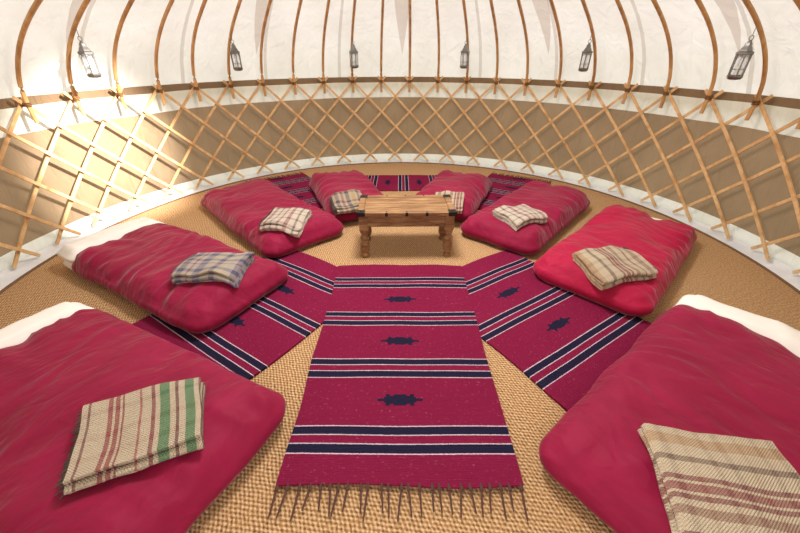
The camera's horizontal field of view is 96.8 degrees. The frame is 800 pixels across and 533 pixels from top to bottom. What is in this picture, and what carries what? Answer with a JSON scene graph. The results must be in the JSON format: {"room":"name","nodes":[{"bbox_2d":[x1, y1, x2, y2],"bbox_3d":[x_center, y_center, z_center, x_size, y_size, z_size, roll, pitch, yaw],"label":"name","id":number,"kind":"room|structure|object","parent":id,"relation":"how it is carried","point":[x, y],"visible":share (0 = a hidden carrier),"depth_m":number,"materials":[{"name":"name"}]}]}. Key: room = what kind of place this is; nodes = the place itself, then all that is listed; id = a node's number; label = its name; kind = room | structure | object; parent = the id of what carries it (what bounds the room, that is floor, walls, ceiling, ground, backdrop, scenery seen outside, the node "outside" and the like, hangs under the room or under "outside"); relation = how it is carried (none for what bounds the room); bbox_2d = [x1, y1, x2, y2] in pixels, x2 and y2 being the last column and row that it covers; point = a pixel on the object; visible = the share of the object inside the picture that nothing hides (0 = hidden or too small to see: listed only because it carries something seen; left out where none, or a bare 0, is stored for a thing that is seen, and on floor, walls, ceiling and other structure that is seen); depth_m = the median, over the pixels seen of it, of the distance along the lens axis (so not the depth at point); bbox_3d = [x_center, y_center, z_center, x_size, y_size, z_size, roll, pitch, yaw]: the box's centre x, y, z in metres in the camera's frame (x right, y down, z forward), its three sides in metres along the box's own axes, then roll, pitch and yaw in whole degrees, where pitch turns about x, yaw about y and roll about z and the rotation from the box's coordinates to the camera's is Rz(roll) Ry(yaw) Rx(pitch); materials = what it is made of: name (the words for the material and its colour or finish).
{"room":"traditional dwelling","nodes":[
{"label":"traditional dwelling","id":0,"kind":"room"},
{"bbox_2d":[0,76,799,273],"bbox_3d":[0.001,-0.603,2.784,6.480,1.250,6.339,0,31,0],"label":"wall","id":1,"kind":"structure","parent":0,"point":[770,188],"depth_m":4.07,"materials":[{"name":"white fabric"}]},
{"bbox_2d":[0,162,799,293],"bbox_3d":[0.000,-0.082,3.019,5.902,0.026,5.902,0,31,0],"label":"trim","id":2,"kind":"structure","parent":1,"relation":"attached to","point":[715,239],"depth_m":3.86,"materials":[{"name":"white"}]},
{"bbox_2d":[15,0,799,128],"bbox_3d":[0.000,-1.742,2.027,6.380,1.904,6.345,0,31,0],"label":"poles","id":3,"kind":"object","parent":1,"relation":"on","point":[35,5],"visible":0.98,"depth_m":3.54,"materials":[{"name":"brown wood"}]},
{"bbox_2d":[76,29,101,77],"bbox_3d":[-2.613,-1.772,2.953,0.116,0.360,0.100,0,31,0],"label":"hanging lantern","id":4,"kind":"object","parent":3,"relation":"hanging from","point":[83,49],"visible":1,"depth_m":2.96,"materials":[{"name":"silver metal"}]},
{"bbox_2d":[229,36,242,70],"bbox_3d":[-1.851,-2.395,3.975,0.116,0.360,0.100,0,31,0],"label":"hanging lantern","id":5,"kind":"object","parent":3,"relation":"hanging from","point":[234,49],"visible":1,"depth_m":3.98,"materials":[{"name":"silver metal"}]},
{"bbox_2d":[349,37,358,67],"bbox_3d":[-0.593,-2.736,4.534,0.116,0.360,0.100,0,31,0],"label":"hanging lantern","id":6,"kind":"object","parent":3,"relation":"hanging from","point":[353,50],"visible":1,"depth_m":4.54,"materials":[{"name":"silver metal"}]},
{"bbox_2d":[460,36,469,68],"bbox_3d":[0.824,-2.703,4.481,0.116,0.360,0.100,0,31,0],"label":"hanging lantern","id":7,"kind":"object","parent":3,"relation":"hanging from","point":[465,50],"visible":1,"depth_m":4.49,"materials":[{"name":"silver metal"}]},
{"bbox_2d":[578,34,592,71],"bbox_3d":[2.020,-2.307,3.830,0.116,0.360,0.100,0,31,0],"label":"hanging lantern","id":8,"kind":"object","parent":3,"relation":"hanging from","point":[587,50],"visible":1,"depth_m":3.83,"materials":[{"name":"silver metal"}]},
{"bbox_2d":[726,27,755,79],"bbox_3d":[2.675,-1.652,2.756,0.116,0.360,0.100,0,31,0],"label":"hanging lantern","id":9,"kind":"object","parent":3,"relation":"hanging from","point":[747,49],"visible":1,"depth_m":2.77,"materials":[{"name":"silver metal"}]},
{"bbox_2d":[0,0,799,98],"bbox_3d":[0.003,-1.775,1.993,6.548,1.885,6.548,0,31,0],"label":"ceiling","id":10,"kind":"structure","parent":0,"point":[43,55],"depth_m":3.75,"materials":[{"name":"beige fabric"}]},
{"bbox_2d":[0,160,799,532],"bbox_3d":[0.000,-0.059,3.033,6.440,0.058,6.440,0,31,0],"label":"floor","id":11,"kind":"structure","parent":0,"point":[711,269],"depth_m":2.34,"materials":[{"name":"carpet"}]},
{"bbox_2d":[132,251,337,379],"bbox_3d":[-1.094,0.362,2.267,1.011,0.019,1.831,19,36,28],"label":"rug","id":12,"kind":"object","parent":11,"relation":"on","point":[253,340],"visible":0.35,"depth_m":2.24,"materials":[{"name":"red fabric"}]},
{"bbox_2d":[0,302,285,532],"bbox_3d":[-1.472,0.616,1.615,1.754,0.223,0.945,14,34,22],"label":"bed","id":13,"kind":"object","parent":12,"relation":"on","point":[60,359],"visible":0.86,"depth_m":1.47,"materials":[{"name":"fabric"}]},
{"bbox_2d":[0,302,93,348],"bbox_3d":[-2.023,0.488,1.848,0.530,0.191,0.918,14,34,22],"label":"pillow","id":14,"kind":"object","parent":13,"relation":"on","point":[59,325],"depth_m":1.92,"materials":[{"name":"white fabric"}]},
{"bbox_2d":[54,377,205,498],"bbox_3d":[-1.005,0.627,1.371,0.448,0.105,0.367,-15,34,-23],"label":"plaid blanket","id":15,"kind":"object","parent":13,"relation":"on","point":[135,431],"visible":1,"depth_m":1.32,"materials":[{"name":"brown fabric"}]},
{"bbox_2d":[57,217,287,332],"bbox_3d":[-1.764,-0.051,2.709,1.807,0.223,0.830,16,35,24],"label":"bed","id":16,"kind":"object","parent":12,"relation":"on","point":[135,259],"visible":0.86,"depth_m":2.49,"materials":[{"name":"fabric"}]},
{"bbox_2d":[57,217,164,269],"bbox_3d":[-2.304,-0.195,2.968,0.570,0.191,0.780,16,35,24],"label":"pillow","id":17,"kind":"object","parent":16,"relation":"on","point":[85,253],"depth_m":2.81,"materials":[{"name":"white"}]},
{"bbox_2d":[169,252,254,287],"bbox_3d":[-1.254,0.001,2.381,0.456,0.124,0.336,2,31,3],"label":"plaid blanket","id":18,"kind":"object","parent":16,"relation":"on","point":[230,268],"visible":1,"depth_m":2.30,"materials":[{"name":"grey fabric"}]},
{"bbox_2d":[247,172,322,208],"bbox_3d":[-1.366,-0.938,4.398,0.807,0.019,1.481,-18,36,-27],"label":"rug","id":19,"kind":"object","parent":11,"relation":"on","point":[297,185],"visible":0.41,"depth_m":4.53,"materials":[{"name":"red fabric"}]},
{"bbox_2d":[200,178,343,257],"bbox_3d":[-1.371,-0.592,3.596,0.830,0.222,1.751,-26,40,-36],"label":"bed","id":20,"kind":"object","parent":19,"relation":"on","point":[241,207],"visible":0.79,"depth_m":3.31,"materials":[{"name":"fabric"}]},
{"bbox_2d":[257,207,311,236],"bbox_3d":[-0.996,-0.396,3.075,0.376,0.148,0.354,4,32,7],"label":"plaid blanket","id":21,"kind":"object","parent":20,"relation":"on","point":[292,221],"visible":1,"depth_m":2.98,"materials":[{"name":"brown fabric"}]},
{"bbox_2d":[309,170,382,222],"bbox_3d":[-0.595,-0.877,4.062,0.728,0.225,1.298,-12,33,-19],"label":"bed","id":22,"kind":"object","parent":19,"relation":"on","point":[324,185],"visible":0.67,"depth_m":3.98,"materials":[{"name":"fabric"}]},
{"bbox_2d":[328,189,361,214],"bbox_3d":[-0.515,-0.638,3.493,0.348,0.144,0.311,-11,33,-17],"label":"plaid blanket","id":23,"kind":"object","parent":22,"relation":"on","point":[347,201],"visible":0.88,"depth_m":3.47,"materials":[{"name":"brown fabric"}]},
{"bbox_2d":[267,265,527,521],"bbox_3d":[-0.001,0.461,2.080,0.989,0.019,1.820,0,31,0],"label":"rug","id":24,"kind":"object","parent":11,"relation":"on","point":[400,390],"visible":1,"depth_m":1.76,"materials":[{"name":"red fabric"}]},
{"bbox_2d":[366,175,436,190],"bbox_3d":[0.034,-1.106,4.678,1.316,0.016,0.634,0,31,0],"label":"rug","id":25,"kind":"object","parent":11,"relation":"on","point":[381,182],"visible":0.55,"depth_m":4.70,"materials":[{"name":"red fabric"}]},
{"bbox_2d":[357,194,456,257],"bbox_3d":[0.050,-0.352,3.053,0.786,0.421,0.406,-1,31,-1],"label":"coffee table","id":26,"kind":"object","parent":11,"relation":"on","point":[373,210],"visible":1,"depth_m":2.86,"materials":[{"name":"brown wood"}]},
{"bbox_2d":[477,172,551,209],"bbox_3d":[1.344,-0.924,4.377,0.814,0.019,1.482,15,35,24],"label":"rug","id":27,"kind":"object","parent":11,"relation":"on","point":[502,185],"visible":0.44,"depth_m":4.55,"materials":[{"name":"red fabric"}]},
{"bbox_2d":[416,170,491,220],"bbox_3d":[0.621,-0.884,4.074,0.717,0.224,1.241,12,34,19],"label":"bed","id":28,"kind":"object","parent":27,"relation":"on","point":[475,187],"visible":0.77,"depth_m":3.92,"materials":[{"name":"fabric"}]},
{"bbox_2d":[434,191,463,213],"bbox_3d":[0.464,-0.638,3.501,0.326,0.130,0.314,5,32,9],"label":"plaid blanket","id":29,"kind":"object","parent":28,"relation":"on","point":[457,198],"visible":0.31,"depth_m":3.51,"materials":[{"name":"brown fabric"}]},
{"bbox_2d":[461,181,589,254],"bbox_3d":[1.335,-0.588,3.590,0.776,0.221,1.614,24,39,34],"label":"bed","id":30,"kind":"object","parent":27,"relation":"on","point":[562,205],"visible":0.84,"depth_m":3.28,"materials":[{"name":"fabric"}]},
{"bbox_2d":[492,204,547,230],"bbox_3d":[1.074,-0.458,3.157,0.382,0.108,0.338,-14,34,-22],"label":"plaid blanket","id":31,"kind":"object","parent":30,"relation":"on","point":[519,216],"visible":1,"depth_m":3.08,"materials":[{"name":"brown fabric"}]},
{"bbox_2d":[461,250,650,410],"bbox_3d":[1.028,0.385,2.230,1.023,0.019,1.828,-19,36,-28],"label":"rug","id":32,"kind":"object","parent":11,"relation":"on","point":[562,340],"visible":0.41,"depth_m":2.23,"materials":[{"name":"red fabric"}]},
{"bbox_2d":[533,204,696,315],"bbox_3d":[1.840,-0.179,2.924,0.837,0.218,1.688,28,41,37],"label":"bed","id":33,"kind":"object","parent":32,"relation":"on","point":[665,244],"visible":0.86,"depth_m":2.68,"materials":[{"name":"fabric"}]},
{"bbox_2d":[572,246,657,289],"bbox_3d":[1.485,-0.013,2.457,0.456,0.138,0.354,-7,32,-12],"label":"plaid blanket","id":34,"kind":"object","parent":33,"relation":"on","point":[606,267],"visible":1,"depth_m":2.38,"materials":[{"name":"brown fabric"}]},
{"bbox_2d":[539,295,799,532],"bbox_3d":[1.491,0.640,1.581,1.727,0.217,0.983,-23,38,-33],"label":"bed","id":35,"kind":"object","parent":11,"relation":"on","point":[705,364],"visible":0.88,"depth_m":1.52,"materials":[{"name":"fabric"}]},
{"bbox_2d":[637,423,799,532],"bbox_3d":[1.097,0.789,1.143,0.452,0.151,0.503,6,32,10],"label":"plaid blanket","id":36,"kind":"object","parent":35,"relation":"on","point":[708,483],"visible":1,"depth_m":1.16,"materials":[{"name":"brown fabric"}]},
{"bbox_2d":[673,295,799,356],"bbox_3d":[1.949,0.453,1.900,0.546,0.196,0.926,-23,38,-33],"label":"pillow","id":37,"kind":"object","parent":35,"relation":"on","point":[743,333],"depth_m":1.92,"materials":[{"name":"white fabric"}]}
]}

